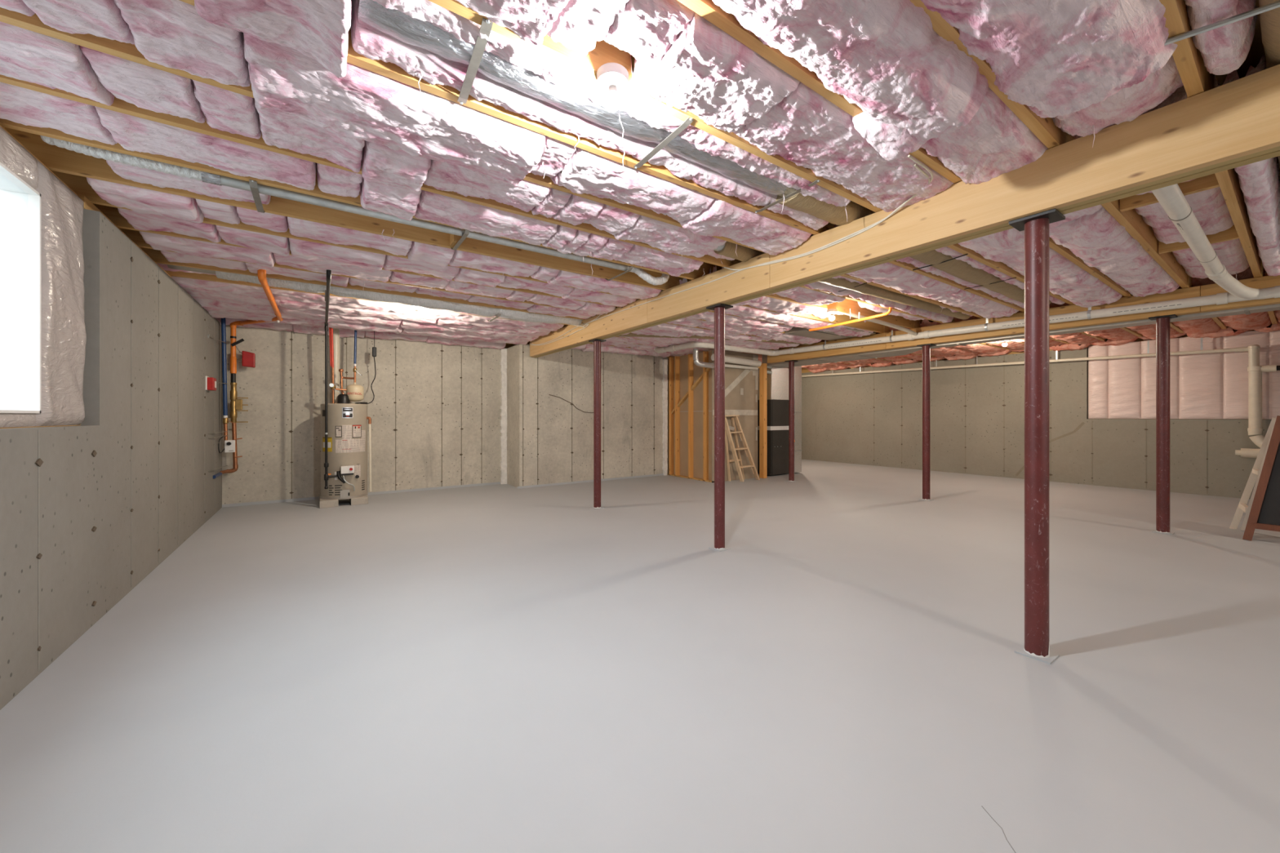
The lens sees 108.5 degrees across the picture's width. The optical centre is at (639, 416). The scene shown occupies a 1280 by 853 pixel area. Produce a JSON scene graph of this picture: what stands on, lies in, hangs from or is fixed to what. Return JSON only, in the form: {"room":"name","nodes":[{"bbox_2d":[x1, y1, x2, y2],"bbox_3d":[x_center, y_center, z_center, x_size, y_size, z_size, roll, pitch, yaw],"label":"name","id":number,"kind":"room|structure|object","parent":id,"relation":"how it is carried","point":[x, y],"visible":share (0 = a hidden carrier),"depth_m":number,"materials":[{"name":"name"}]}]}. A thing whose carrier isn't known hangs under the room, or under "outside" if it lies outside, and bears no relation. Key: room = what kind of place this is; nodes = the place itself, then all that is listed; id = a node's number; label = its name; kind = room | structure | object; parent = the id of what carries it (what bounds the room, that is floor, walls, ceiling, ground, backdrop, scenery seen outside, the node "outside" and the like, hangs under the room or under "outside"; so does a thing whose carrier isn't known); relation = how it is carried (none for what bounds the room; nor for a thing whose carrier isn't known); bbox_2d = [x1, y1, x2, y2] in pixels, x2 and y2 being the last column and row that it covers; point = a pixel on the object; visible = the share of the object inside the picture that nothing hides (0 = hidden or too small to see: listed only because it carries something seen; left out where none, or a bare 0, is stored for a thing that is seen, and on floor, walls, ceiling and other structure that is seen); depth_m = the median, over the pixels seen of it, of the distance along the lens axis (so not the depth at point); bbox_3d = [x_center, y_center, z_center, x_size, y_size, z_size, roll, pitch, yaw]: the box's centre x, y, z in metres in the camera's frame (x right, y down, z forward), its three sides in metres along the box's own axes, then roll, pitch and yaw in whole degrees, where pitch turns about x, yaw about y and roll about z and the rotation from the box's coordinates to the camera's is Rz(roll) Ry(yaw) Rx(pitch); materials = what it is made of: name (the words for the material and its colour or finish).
{"room":"unfinished basement","nodes":[
{"label":"unfinished basement","id":0,"kind":"room"},
{"bbox_2d":[0,208,222,710],"bbox_3d":[-2.262,-0.005,1.286,0.256,2.250,11.688,0,0,-35],"label":"wall","id":1,"kind":"structure","parent":0,"point":[89,510],"depth_m":2.67,"materials":[{"name":"grey concrete"}]},
{"bbox_2d":[0,124,86,428],"bbox_3d":[-2.369,-0.570,1.484,0.135,1.240,2.435,0,0,-35],"label":"window","id":2,"kind":"structure","parent":1,"relation":"in","point":[43,335],"depth_m":2.10,"materials":[{"name":"white plastic"}]},
{"bbox_2d":[205,376,216,391],"bbox_3d":[-4.613,-0.352,4.956,0.062,0.145,0.200,0,0,-35],"label":"wall box","id":3,"kind":"object","parent":1,"relation":"attached to","point":[211,382],"visible":1,"depth_m":4.90,"materials":[{"name":"red plastic"}]},
{"bbox_2d":[207,334,227,471],"bbox_3d":[-4.801,-0.140,5.239,0.015,1.488,0.645,0,0,-28],"label":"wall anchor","id":4,"kind":"object","parent":1,"relation":"attached to","point":[208,335],"visible":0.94,"depth_m":5.22,"materials":[{"name":"metal"}]},
{"bbox_2d":[221,317,234,440],"bbox_3d":[-4.940,-0.450,5.527,0.134,1.581,0.060,0,0,-35],"label":"pipe","id":5,"kind":"object","parent":4,"relation":"attached to","point":[225,420],"visible":0.9,"depth_m":5.50,"materials":[{"name":"blue plastic"}]},
{"bbox_2d":[217,435,235,453],"bbox_3d":[-4.908,0.330,5.454,0.090,0.210,0.192,0,0,18],"label":"control box","id":6,"kind":"object","parent":5,"relation":"attached to","point":[229,445],"visible":0.97,"depth_m":5.47,"materials":[{"name":"white paint"}]},
{"bbox_2d":[213,269,283,479],"bbox_3d":[-3.934,-0.288,4.803,2.715,1.984,0.564,0,0,40],"label":"pipe","id":7,"kind":"object","parent":1,"relation":"attached to","point":[236,405],"visible":0.94,"depth_m":5.59,"materials":[{"name":"orange metal"}]},
{"bbox_2d":[235,345,255,368],"bbox_3d":[-4.862,-0.744,5.671,0.190,0.276,0.080,0,0,-35],"label":"alarm box","id":8,"kind":"object","parent":7,"relation":"attached to","point":[248,359],"visible":1,"depth_m":5.66,"materials":[{"name":"red plastic"}]},
{"bbox_2d":[222,324,501,504],"bbox_3d":[-3.758,-0.005,6.775,3.537,2.250,0.256,0,0,-35],"label":"wall","id":9,"kind":"structure","parent":0,"point":[434,411],"depth_m":6.61,"materials":[{"name":"concrete"}]},
{"bbox_2d":[222,481,500,507],"bbox_3d":[-3.690,1.103,6.668,3.527,0.035,0.010,0,0,-35],"label":"baseboard","id":10,"kind":"structure","parent":9,"relation":"attached to","point":[499,482],"depth_m":6.59,"materials":[{"name":"grey paint"}]},
{"bbox_2d":[500,347,506,484],"bbox_3d":[-2.257,-0.005,7.631,0.105,2.250,0.055,0,0,-35],"label":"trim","id":11,"kind":"structure","parent":9,"relation":"attached to","point":[504,351],"depth_m":7.61,"materials":[{"name":"grey concrete"}]},
{"bbox_2d":[506,343,667,487],"bbox_3d":[-0.917,-0.005,8.351,2.930,2.250,0.894,0,0,-35],"label":"wall","id":12,"kind":"structure","parent":0,"point":[550,397],"depth_m":7.73,"materials":[{"name":"concrete"}]},
{"bbox_2d":[516,473,663,488],"bbox_3d":[-0.704,1.104,7.956,2.910,0.032,0.010,0,0,-35],"label":"baseboard","id":13,"kind":"structure","parent":12,"relation":"attached to","point":[660,474],"depth_m":7.77,"materials":[{"name":"grey paint"}]},
{"bbox_2d":[662,359,667,475],"bbox_3d":[0.476,0.020,8.745,0.089,2.200,0.055,0,0,-35],"label":"trim","id":14,"kind":"structure","parent":12,"relation":"attached to","point":[664,393],"depth_m":8.73,"materials":[{"name":"grey concrete"}]},
{"bbox_2d":[0,459,1279,852],"bbox_3d":[2.493,1.195,4.580,11.924,0.151,11.700,0,0,-35],"label":"floor","id":15,"kind":"structure","parent":0,"point":[497,668],"depth_m":1.94,"materials":[{"name":"grey paint"}]},
{"bbox_2d":[319,498,338,508],"bbox_3d":[-3.954,1.077,5.853,0.192,0.085,0.475,0,0,-35],"label":"concrete block","id":16,"kind":"object","parent":15,"relation":"on","point":[322,503],"visible":0.79,"depth_m":5.66,"materials":[{"name":"grey concrete"}]},
{"bbox_2d":[320,403,368,499],"bbox_3d":[-3.804,0.435,5.936,0.520,1.200,0.608,0,0,-35],"label":"water heater","id":17,"kind":"object","parent":16,"relation":"on","point":[347,423],"visible":0.98,"depth_m":5.77,"materials":[{"name":"beige metal"}]},
{"bbox_2d":[328,327,350,403],"bbox_3d":[-3.870,-0.695,5.932,0.230,1.090,0.140,0,0,-35],"label":"pipe","id":18,"kind":"object","parent":17,"relation":"attached to","point":[341,398],"visible":0.88,"depth_m":5.87,"materials":[{"name":"red plastic"}]},
{"bbox_2d":[337,394,350,403],"bbox_3d":[-3.833,-0.220,5.957,0.140,0.130,0.140,0,0,-35],"label":"vent hood","id":19,"kind":"object","parent":18,"relation":"attached to","point":[341,398],"depth_m":5.90,"materials":[{"name":"black metal"}]},
{"bbox_2d":[338,329,358,394],"bbox_3d":[-3.796,-0.689,6.026,0.259,1.103,0.086,0,0,-17],"label":"pipe","id":20,"kind":"object","parent":17,"relation":"attached to","point":[340,371],"visible":0.81,"depth_m":6.05,"materials":[{"name":"orange metal"}]},
{"bbox_2d":[346,382,364,401],"bbox_3d":[-3.740,-0.320,6.045,0.203,0.250,0.204,0,0,-35],"label":"tank","id":21,"kind":"object","parent":20,"relation":"attached to","point":[355,393],"visible":0.98,"depth_m":5.97,"materials":[{"name":"beige metal"}]},
{"bbox_2d":[355,331,376,404],"bbox_3d":[-3.653,-0.699,6.122,0.065,1.083,0.341,0,0,17],"label":"power cord","id":22,"kind":"object","parent":17,"relation":"attached to","point":[374,348],"visible":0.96,"depth_m":6.25,"materials":[{"name":"black rubber"}]},
{"bbox_2d":[366,416,371,491],"bbox_3d":[-3.563,0.496,6.054,0.065,0.988,0.037,0,0,-7],"label":"pipe","id":23,"kind":"object","parent":17,"relation":"attached to","point":[368,418],"visible":1,"depth_m":6.04,"materials":[{"name":"beige plastic"}]},
{"bbox_2d":[349,495,368,505],"bbox_3d":[-3.688,1.077,6.036,0.187,0.085,0.475,0,0,-35],"label":"concrete block","id":24,"kind":"object","parent":15,"relation":"on","point":[364,500],"visible":0.72,"depth_m":5.84,"materials":[{"name":"grey concrete"}]},
{"bbox_2d":[588,338,606,509],"bbox_3d":[-0.521,0.096,5.633,0.150,2.049,0.170,0,0,-35],"label":"steel column","id":25,"kind":"structure","parent":15,"relation":"on","point":[597,343],"depth_m":5.59,"materials":[{"name":"red metal"}]},
{"bbox_2d":[706,303,733,551],"bbox_3d":[0.673,0.096,3.897,0.150,2.049,0.170,0,0,-35],"label":"steel column","id":26,"kind":"structure","parent":15,"relation":"on","point":[719,308],"depth_m":3.86,"materials":[{"name":"red metal"}]},
{"bbox_2d":[724,414,759,481],"bbox_3d":[1.741,0.551,7.989,0.751,1.155,0.227,0,0,-35],"label":"step ladder","id":27,"kind":"object","parent":15,"relation":"on","point":[740,467],"visible":0.94,"depth_m":7.95,"materials":[{"name":"brown wood"}]},
{"bbox_2d":[759,363,767,478],"bbox_3d":[2.239,0.081,8.368,0.090,2.078,0.100,0,0,-35],"label":"post","id":28,"kind":"object","parent":15,"relation":"on","point":[763,367],"visible":0.89,"depth_m":8.33,"materials":[{"name":"brown wood"}]},
{"bbox_2d":[757,366,788,475],"bbox_3d":[2.452,0.070,8.963,0.672,2.059,0.644,0,0,-35],"label":"furnace","id":29,"kind":"object","parent":15,"relation":"on","point":[777,377],"visible":0.48,"depth_m":8.70,"materials":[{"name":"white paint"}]},
{"bbox_2d":[784,360,797,481],"bbox_3d":[2.615,0.081,7.947,0.150,2.079,0.170,0,0,-35],"label":"steel column","id":30,"kind":"structure","parent":15,"relation":"on","point":[791,362],"depth_m":7.91,"materials":[{"name":"red metal"}]},
{"bbox_2d":[767,275,1279,363],"bbox_3d":[4.814,-1.077,4.739,0.110,0.233,8.718,0,0,-35],"label":"beam","id":31,"kind":"structure","parent":30,"relation":"on","point":[1265,282],"depth_m":4.96,"materials":[{"name":"brown wood"}]},
{"bbox_2d":[653,285,1279,355],"bbox_3d":[3.624,-1.125,4.662,1.865,0.361,9.349,0,0,-35],"label":"drain pipe","id":32,"kind":"object","parent":31,"relation":"attached to","point":[1225,297],"visible":0.88,"depth_m":5.28,"materials":[{"name":"white plastic"}]},
{"bbox_2d":[1151,183,1274,299],"bbox_3d":[3.655,-1.086,2.992,3.736,0.197,0.289,0,0,-31],"label":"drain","id":33,"kind":"object","parent":32,"relation":"attached to","point":[1171,198],"visible":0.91,"depth_m":2.89,"materials":[{"name":"white plastic"}]},
{"bbox_2d":[783,365,802,472],"bbox_3d":[3.016,0.050,9.142,0.230,2.100,0.300,0,0,-35],"label":"wall","id":34,"kind":"structure","parent":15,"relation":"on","point":[797,370],"depth_m":9.02,"materials":[{"name":"metal"}]},
{"bbox_2d":[916,343,935,501],"bbox_3d":[3.838,0.081,6.177,0.150,2.079,0.170,0,0,-35],"label":"steel column","id":35,"kind":"structure","parent":15,"relation":"on","point":[926,348],"depth_m":6.14,"materials":[{"name":"red metal"}]},
{"bbox_2d":[1008,208,1065,664],"bbox_3d":[1.868,0.096,2.169,0.150,2.049,0.170,0,0,-35],"label":"steel column","id":36,"kind":"structure","parent":15,"relation":"on","point":[1036,646],"depth_m":2.13,"materials":[{"name":"red metal"}]},
{"bbox_2d":[1148,314,1177,534],"bbox_3d":[5.040,0.081,4.439,0.150,2.079,0.170,0,0,-35],"label":"steel column","id":37,"kind":"structure","parent":15,"relation":"on","point":[1162,322],"depth_m":4.41,"materials":[{"name":"red metal"}]},
{"bbox_2d":[1229,415,1279,541],"bbox_3d":[5.939,0.551,4.022,0.595,1.153,1.013,0,0,-35],"label":"easel","id":38,"kind":"object","parent":15,"relation":"on","point":[1262,512],"visible":1,"depth_m":4.15,"materials":[{"name":"brown wood"}]},
{"bbox_2d":[0,0,1279,373],"bbox_3d":[2.493,-1.259,4.580,11.924,0.402,11.700,0,0,-35],"label":"ceiling","id":39,"kind":"structure","parent":0,"point":[309,97],"depth_m":1.97,"materials":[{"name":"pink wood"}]},
{"bbox_2d":[248,179,265,213],"bbox_3d":[-2.075,-1.181,2.499,0.030,0.024,0.424,0,0,-35],"label":"strap","id":40,"kind":"object","parent":39,"relation":"attached to","point":[253,184],"visible":1,"depth_m":2.44,"materials":[{"name":"metal"}]},
{"bbox_2d":[324,269,337,488],"bbox_3d":[-3.124,-0.198,4.691,0.148,2.166,2.384,0,0,-35],"label":"gas pipe","id":41,"kind":"object","parent":39,"relation":"hanging from","point":[326,477],"visible":0.92,"depth_m":5.61,"materials":[{"name":"black metal"}]},
{"bbox_2d":[331,328,339,403],"bbox_3d":[-4.090,-0.585,6.193,0.088,1.310,0.088,0,0,-35],"label":"vent pipe","id":42,"kind":"object","parent":39,"relation":"in","point":[335,331],"visible":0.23,"depth_m":6.16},
{"bbox_2d":[40,135,669,284],"bbox_3d":[-1.185,-1.189,2.992,3.468,0.177,0.102,0,0,-34],"label":"vent pipe","id":43,"kind":"object","parent":39,"relation":"attached to","point":[134,161],"visible":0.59,"depth_m":2.54,"materials":[{"name":"metal"}]},
{"bbox_2d":[167,264,582,325],"bbox_3d":[-2.191,-1.226,4.795,3.892,0.240,0.252,0,0,-35],"label":"duct","id":44,"kind":"object","parent":39,"relation":"attached to","point":[304,286],"visible":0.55,"depth_m":4.56,"materials":[{"name":"metal"}]},
{"bbox_2d":[487,313,501,321],"bbox_3d":[-1.666,-1.125,5.258,0.030,0.022,0.434,0,0,-35],"label":"strap","id":45,"kind":"object","parent":44,"relation":"attached to","point":[499,314],"visible":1,"depth_m":5.21,"materials":[{"name":"metal"}]},
{"bbox_2d":[410,305,422,316],"bbox_3d":[-2.403,-1.133,4.952,0.112,0.127,0.112,0,0,-35],"label":"ceiling lamp","id":46,"kind":"object","parent":39,"relation":"attached to","point":[416,313],"visible":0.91,"depth_m":4.93,"materials":[{"name":"white ceramic"}]},
{"bbox_2d":[450,229,469,250],"bbox_3d":[-1.211,-1.181,3.097,0.026,0.024,0.424,0,0,-35],"label":"strap","id":47,"kind":"object","parent":39,"relation":"attached to","point":[464,237],"visible":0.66,"depth_m":3.06,"materials":[{"name":"metal"}]},
{"bbox_2d":[457,17,493,104],"bbox_3d":[-0.568,-1.190,1.568,0.031,0.007,0.435,0,0,-31],"label":"strap","id":48,"kind":"object","parent":39,"relation":"attached to","point":[486,24],"visible":0.99,"depth_m":1.54,"materials":[{"name":"metal"}]},
{"bbox_2d":[358,0,795,197],"bbox_3d":[-0.012,-1.256,1.943,2.011,0.152,0.177,0,0,-35],"label":"duct","id":49,"kind":"object","parent":39,"relation":"attached to","point":[395,23],"visible":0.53,"depth_m":1.68,"materials":[{"name":"silver metal"}]},
{"bbox_2d":[596,62,628,111],"bbox_3d":[-0.095,-1.133,1.606,0.112,0.127,0.112,0,0,-35],"label":"ceiling lamp","id":50,"kind":"object","parent":39,"relation":"attached to","point":[612,77],"visible":1,"depth_m":1.58,"materials":[{"name":"white ceramic"}]},
{"bbox_2d":[604,266,633,280],"bbox_3d":[-0.179,-1.181,3.828,0.022,0.024,0.414,0,0,-35],"label":"strap","id":51,"kind":"object","parent":39,"relation":"attached to","point":[631,267],"visible":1,"depth_m":3.79,"materials":[{"name":"metal"}]},
{"bbox_2d":[633,117,693,168],"bbox_3d":[0.092,-1.190,2.025,0.028,0.007,0.435,0,0,-32],"label":"strap","id":52,"kind":"object","parent":39,"relation":"attached to","point":[689,120],"visible":1,"depth_m":2.00,"materials":[{"name":"metal"}]},
{"bbox_2d":[617,333,812,344],"bbox_3d":[0.868,-1.199,6.906,3.940,0.097,0.300,0,0,-13],"label":"duct","id":53,"kind":"object","parent":39,"relation":"attached to","point":[630,335],"visible":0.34,"depth_m":6.76,"materials":[{"name":"silver metal"}]},
{"bbox_2d":[755,179,820,213],"bbox_3d":[0.790,-1.190,2.507,0.024,0.007,0.435,0,0,-32],"label":"strap","id":54,"kind":"object","parent":39,"relation":"attached to","point":[816,181],"visible":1,"depth_m":2.50,"materials":[{"name":"metal"}]},
{"bbox_2d":[785,326,875,340],"bbox_3d":[2.722,-1.244,6.587,1.070,0.142,0.740,0,0,-35],"label":"sheet metal plenum","id":55,"kind":"object","parent":39,"relation":"attached to","point":[820,335],"visible":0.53,"depth_m":6.62,"materials":[{"name":"metal"}]},
{"bbox_2d":[826,308,837,320],"bbox_3d":[2.149,-1.133,5.157,0.112,0.127,0.112,0,0,-35],"label":"ceiling lamp","id":56,"kind":"object","parent":39,"relation":"attached to","point":[831,311],"visible":1,"depth_m":5.13,"materials":[{"name":"white ceramic"}]},
{"bbox_2d":[808,306,892,331],"bbox_3d":[2.495,-1.167,5.540,0.053,0.106,1.178,0,0,-25],"label":"pipe","id":57,"kind":"object","parent":39,"relation":"hanging from","point":[889,311],"visible":0.92,"depth_m":5.42,"materials":[{"name":"metal"}]},
{"bbox_2d":[843,312,917,335],"bbox_3d":[3.008,-1.150,5.728,1.470,0.166,0.060,0,0,-30],"label":"duct","id":58,"kind":"object","parent":39,"relation":"attached to","point":[854,315],"visible":0.89,"depth_m":5.75,"materials":[{"name":"silver metal"}]},
{"bbox_2d":[529,63,1279,357],"bbox_3d":[1.188,-1.062,3.100,0.150,0.263,10.148,0,0,-35],"label":"beam","id":59,"kind":"structure","parent":39,"relation":"attached to","point":[1236,123],"depth_m":2.12,"materials":[{"name":"brown wood"}]},
{"bbox_2d":[431,308,584,345],"bbox_3d":[-1.859,-1.115,5.915,1.668,0.155,1.756,0,0,-35],"label":"cable","id":60,"kind":"object","parent":59,"relation":"attached to","point":[431,308],"visible":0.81,"depth_m":5.61,"materials":[{"name":"plastic"}]},
{"bbox_2d":[582,315,599,327],"bbox_3d":[-0.556,-1.137,5.454,0.051,0.105,0.515,0,0,-29],"label":"cable","id":61,"kind":"object","parent":59,"relation":"attached to","point":[587,324],"visible":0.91,"depth_m":5.58,"materials":[{"name":"white plastic"}]},
{"bbox_2d":[529,154,933,344],"bbox_3d":[-0.238,-1.125,4.623,0.467,0.134,5.826,0,0,-35],"label":"cable","id":62,"kind":"object","parent":59,"relation":"attached to","point":[910,157],"visible":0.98,"depth_m":3.10,"materials":[{"name":"white plastic"}]},
{"bbox_2d":[724,164,930,270],"bbox_3d":[1.114,-1.137,2.965,0.297,0.108,1.610,0,0,-23],"label":"cable","id":63,"kind":"object","parent":59,"relation":"attached to","point":[919,169],"visible":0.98,"depth_m":2.81,"materials":[{"name":"white plastic"}]},
{"bbox_2d":[713,240,970,319],"bbox_3d":[2.234,-1.244,4.453,4.162,0.154,0.156,0,0,-34],"label":"duct","id":64,"kind":"object","parent":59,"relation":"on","point":[744,254],"visible":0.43,"depth_m":4.31,"materials":[{"name":"metal"}]},
{"bbox_2d":[775,190,1051,304],"bbox_3d":[2.573,-1.244,3.750,4.302,0.149,0.224,0,0,-35],"label":"wrap","id":65,"kind":"object","parent":59,"relation":"on","point":[834,215],"visible":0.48,"depth_m":3.41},
{"bbox_2d":[912,253,968,270],"bbox_3d":[2.314,-1.188,3.566,0.010,0.014,0.411,0,0,-26],"label":"wire","id":66,"kind":"object","parent":39,"relation":"attached to","point":[965,254],"visible":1,"depth_m":3.53,"materials":[{"name":"black metal"}]},
{"bbox_2d":[964,277,1015,289],"bbox_3d":[3.130,-1.188,4.130,0.009,0.012,0.410,0,0,-28],"label":"wire","id":67,"kind":"object","parent":39,"relation":"attached to","point":[1013,277],"visible":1,"depth_m":4.10,"materials":[{"name":"black metal"}]},
{"bbox_2d":[1002,340,1008,346],"bbox_3d":[5.595,-1.133,7.065,0.112,0.127,0.112,0,0,-35],"label":"ceiling lamp","id":68,"kind":"object","parent":39,"relation":"attached to","point":[1004,344],"visible":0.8,"depth_m":7.05,"materials":[{"name":"white ceramic"}]},
{"bbox_2d":[762,303,1279,368],"bbox_3d":[5.145,-1.042,5.289,1.020,0.236,8.650,0,0,-35],"label":"beam","id":69,"kind":"structure","parent":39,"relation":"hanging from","point":[902,351],"depth_m":5.52,"materials":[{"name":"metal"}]},
{"bbox_2d":[801,337,1279,457],"bbox_3d":[6.494,-0.293,8.501,0.156,1.694,8.201,0,0,-35],"label":"pipe","id":70,"kind":"object","parent":39,"relation":"attached to","point":[1255,371],"visible":0.83,"depth_m":6.13,"materials":[{"name":"beige plastic"}]},
{"bbox_2d":[1164,0,1279,45],"bbox_3d":[1.845,-1.185,1.313,0.480,0.022,0.020,0,0,40],"label":"metal rod","id":71,"kind":"object","parent":39,"relation":"attached to","point":[1274,5],"visible":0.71,"depth_m":1.38,"materials":[{"name":"metal"}]},
{"bbox_2d":[1258,0,1279,178],"bbox_3d":[3.436,-1.280,2.328,4.501,0.232,0.257,0,0,-35],"label":"duct","id":72,"kind":"object","parent":39,"relation":"attached to","point":[1269,20],"visible":0.42,"depth_m":1.47,"materials":[{"name":"silver metal"}]},
{"bbox_2d":[667,351,713,482],"bbox_3d":[0.860,-0.005,8.406,0.115,2.250,1.450,0,0,-35],"label":"stud","id":73,"kind":"object","parent":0,"point":[689,384],"visible":0.79,"depth_m":8.30,"materials":[{"name":"brown wood"}]},
{"bbox_2d":[711,349,758,482],"bbox_3d":[1.687,-0.005,8.103,1.130,2.250,0.028,0,0,-35],"label":"wall","id":74,"kind":"structure","parent":0,"point":[741,385],"depth_m":8.15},
{"bbox_2d":[711,354,761,369],"bbox_3d":[1.683,-0.937,7.984,1.153,0.196,0.111,0,0,-36],"label":"pipes","id":75,"kind":"object","parent":74,"relation":"attached to","point":[727,358],"visible":0.79,"depth_m":8.00,"materials":[{"name":"plastic"}]},
{"bbox_2d":[693,348,714,368],"bbox_3d":[1.103,-0.946,7.613,0.532,0.308,0.109,0,0,-30],"label":"pipe elbow","id":76,"kind":"object","parent":75,"relation":"attached to","point":[695,351],"visible":0.84,"depth_m":7.49,"materials":[{"name":"silver metal"}]},
{"bbox_2d":[801,329,1279,499],"bbox_3d":[7.321,-0.015,7.759,0.266,2.270,11.438,0,0,-35],"label":"wall","id":77,"kind":"structure","parent":0,"point":[977,414],"depth_m":7.69,"materials":[{"name":"beige concrete"}]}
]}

